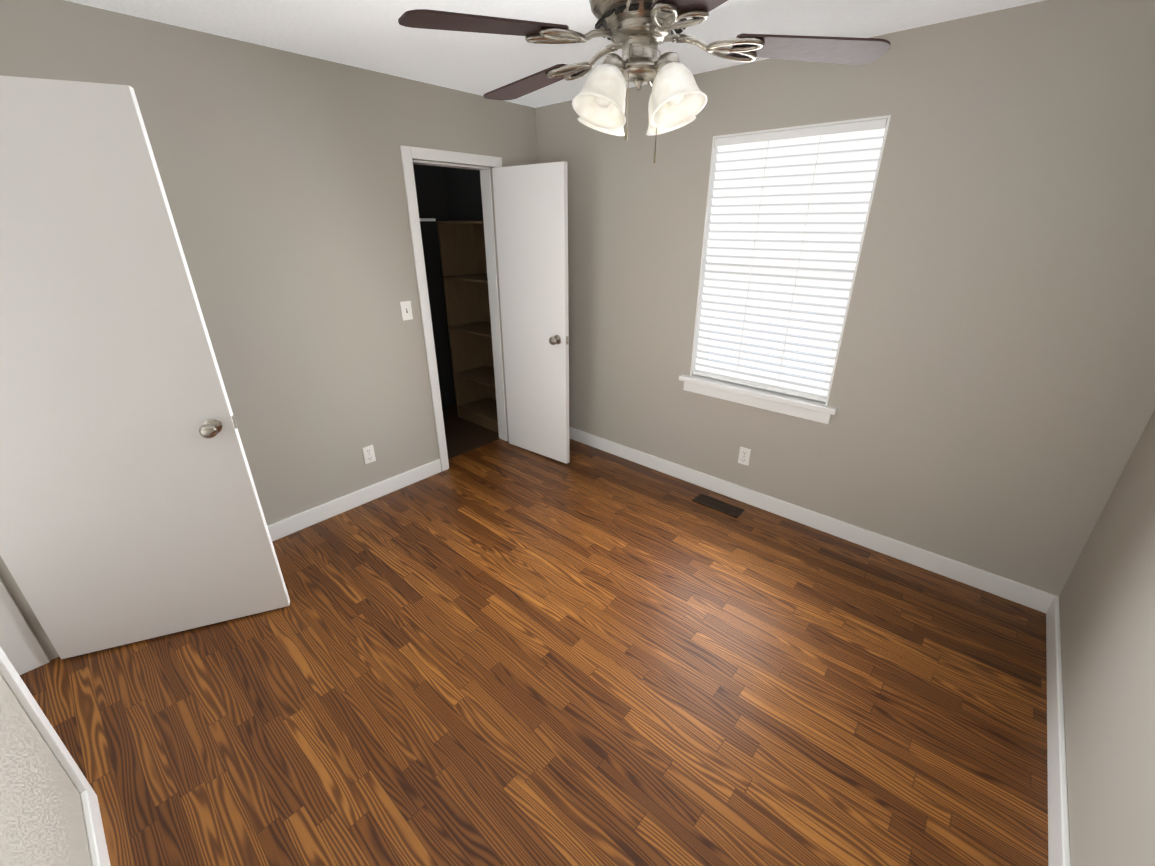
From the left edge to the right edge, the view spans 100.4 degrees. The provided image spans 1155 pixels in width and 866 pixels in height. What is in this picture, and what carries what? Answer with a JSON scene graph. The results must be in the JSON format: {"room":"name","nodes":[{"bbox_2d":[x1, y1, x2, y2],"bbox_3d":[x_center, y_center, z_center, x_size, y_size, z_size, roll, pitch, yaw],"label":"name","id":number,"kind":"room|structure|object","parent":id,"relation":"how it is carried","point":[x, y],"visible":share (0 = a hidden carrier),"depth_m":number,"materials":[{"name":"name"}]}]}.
{"room":"empty bedroom","nodes":[
{"label":"empty bedroom","id":0,"kind":"room"},
{"bbox_2d":[0,556,91,865],"bbox_3d":[-1.137,0.241,0.629,3.365,2.420,0.140,19,30,37],"label":"wall","id":1,"kind":"structure","parent":0,"point":[42,822],"depth_m":1.18,"materials":[{"name":"paint"}]},
{"bbox_2d":[0,578,99,808],"bbox_3d":[-1.914,0.095,1.315,0.970,2.140,0.172,19,30,37],"label":"door frame","id":2,"kind":"structure","parent":1,"relation":"attached to","point":[21,651],"depth_m":1.53,"materials":[{"name":"white wood"}]},
{"bbox_2d":[80,791,110,865],"bbox_3d":[-0.676,1.424,0.811,2.198,0.105,0.016,19,30,37],"label":"baseboard","id":3,"kind":"structure","parent":1,"relation":"attached to","point":[98,850],"depth_m":1.38,"materials":[{"name":"white wood"}]},
{"bbox_2d":[0,75,289,658],"bbox_3d":[-1.774,-0.065,1.755,0.851,2.058,0.173,-9,25,-20],"label":"entry door","id":4,"kind":"structure","parent":1,"relation":"in","point":[131,510],"depth_m":1.75,"materials":[{"name":"white wood"}]},
{"bbox_2d":[0,0,536,525],"bbox_3d":[-1.421,-0.685,2.758,0.140,2.420,3.240,19,30,37],"label":"wall","id":5,"kind":"structure","parent":0,"point":[282,178],"depth_m":2.52,"materials":[{"name":"paint"}]},
{"bbox_2d":[267,459,441,541],"bbox_3d":[-1.674,0.538,2.847,0.020,0.105,2.015,19,30,37],"label":"baseboard","id":6,"kind":"structure","parent":5,"relation":"attached to","point":[282,528],"depth_m":3.07,"materials":[{"name":"white wood"}]},
{"bbox_2d":[362,445,375,463],"bbox_3d":[-1.340,0.139,3.096,0.008,0.115,0.070,19,30,37],"label":"electrical outlet","id":7,"kind":"object","parent":5,"relation":"attached to","point":[369,454],"visible":1,"depth_m":3.09,"materials":[{"name":"white plastic"}]},
{"bbox_2d":[400,301,412,320],"bbox_3d":[-1.071,-0.768,3.024,0.018,0.115,0.070,19,30,37],"label":"light switch","id":8,"kind":"object","parent":5,"relation":"attached to","point":[406,309],"visible":1,"depth_m":3.02,"materials":[{"name":"white plastic"}]},
{"bbox_2d":[400,145,506,470],"bbox_3d":[-0.812,-0.803,3.444,0.156,2.090,0.740,19,30,37],"label":"trim","id":9,"kind":"structure","parent":5,"relation":"attached to","point":[409,154],"depth_m":3.25,"materials":[{"name":"white wood"}]},
{"bbox_2d":[492,161,569,463],"bbox_3d":[-0.316,-0.767,3.433,0.621,2.008,0.173,17,29,34],"label":"closet door","id":10,"kind":"structure","parent":5,"relation":"in","point":[531,209],"depth_m":3.33,"materials":[{"name":"white wood"}]},
{"bbox_2d":[413,164,455,406],"bbox_3d":[-1.823,-1.184,3.905,0.100,2.420,1.900,19,30,37],"label":"wall","id":11,"kind":"structure","parent":0,"point":[429,180],"depth_m":4.31,"materials":[{"name":"paint"}]},
{"bbox_2d":[419,218,435,220],"bbox_3d":[-1.744,-1.506,3.492,0.350,0.100,1.430,19,30,37],"label":"closet shelf","id":12,"kind":"object","parent":11,"relation":"attached to","point":[427,219],"visible":0.11,"depth_m":3.81,"materials":[{"name":"white wood"}]},
{"bbox_2d":[20,403,1047,865],"bbox_3d":[-0.996,0.974,2.034,4.755,0.054,4.940,19,30,37],"label":"floor","id":13,"kind":"structure","parent":0,"point":[498,652],"depth_m":1.86,"materials":[{"name":"laminate"}]},
{"bbox_2d":[437,221,498,432],"bbox_3d":[-0.775,-0.893,4.138,0.640,1.700,0.355,19,30,37],"label":"shelf unit","id":14,"kind":"object","parent":13,"relation":"on","point":[463,260],"visible":0.62,"depth_m":4.25,"materials":[{"name":"brown wood"}]},
{"bbox_2d":[692,493,744,517],"bbox_3d":[0.913,0.469,3.132,0.310,0.006,0.120,19,30,37],"label":"floor vent","id":15,"kind":"object","parent":13,"relation":"in","point":[719,505],"visible":1,"depth_m":3.13,"materials":[{"name":"brown metal"}]},
{"bbox_2d":[65,0,1044,107],"bbox_3d":[-0.996,-1.303,1.044,4.755,0.080,4.940,19,30,37],"label":"ceiling","id":16,"kind":"structure","parent":0,"point":[373,35],"depth_m":1.98,"materials":[{"name":"white paint"}]},
{"bbox_2d":[398,0,890,163],"bbox_3d":[0.237,-1.122,1.432,1.274,0.561,1.334,3,24,6],"label":"fan","id":17,"kind":"object","parent":16,"relation":"hanging from","point":[637,32],"visible":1,"depth_m":1.36,"materials":[{"name":"brown wood"}]},
{"bbox_2d":[441,0,1154,595],"bbox_3d":[0.594,-0.872,3.189,4.755,2.420,0.144,19,30,37],"label":"wall","id":18,"kind":"structure","parent":0,"point":[991,396],"depth_m":2.20,"materials":[{"name":"paint"}]},
{"bbox_2d":[738,446,750,465],"bbox_3d":[1.065,0.148,3.073,0.070,0.115,0.008,19,30,37],"label":"electrical outlet","id":19,"kind":"object","parent":18,"relation":"attached to","point":[744,456],"visible":1,"depth_m":3.07,"materials":[{"name":"white plastic"}]},
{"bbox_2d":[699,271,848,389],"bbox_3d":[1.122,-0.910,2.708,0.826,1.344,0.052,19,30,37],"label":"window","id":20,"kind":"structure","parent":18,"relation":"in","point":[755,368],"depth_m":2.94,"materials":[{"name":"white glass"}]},
{"bbox_2d":[693,119,886,401],"bbox_3d":[1.080,-0.896,2.662,0.822,1.330,0.064,19,30,37],"label":"window blinds","id":21,"kind":"object","parent":20,"relation":"attached to","point":[792,205],"visible":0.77,"depth_m":2.61,"materials":[{"name":"white plastic"}]},
{"bbox_2d":[679,115,890,423],"bbox_3d":[1.081,-0.851,2.683,0.960,1.459,0.165,19,30,37],"label":"trim","id":22,"kind":"structure","parent":18,"relation":"attached to","point":[800,407],"depth_m":2.79,"materials":[{"name":"white wood"}]},
{"bbox_2d":[569,426,1047,610],"bbox_3d":[0.958,0.359,3.259,3.365,0.105,0.020,19,30,37],"label":"baseboard","id":23,"kind":"structure","parent":18,"relation":"attached to","point":[1017,592],"depth_m":2.79,"materials":[{"name":"white wood"}]},
{"bbox_2d":[1059,409,1154,865],"bbox_3d":[1.202,0.242,0.627,0.140,2.420,3.240,19,30,37],"label":"wall","id":24,"kind":"structure","parent":0,"point":[1107,610],"depth_m":1.45,"materials":[{"name":"paint"}]},
{"bbox_2d":[1040,593,1070,865],"bbox_3d":[1.175,1.267,1.172,0.020,0.105,3.060,19,30,37],"label":"baseboard","id":25,"kind":"structure","parent":24,"relation":"attached to","point":[1058,818],"depth_m":1.62,"materials":[{"name":"white wood"}]}
]}

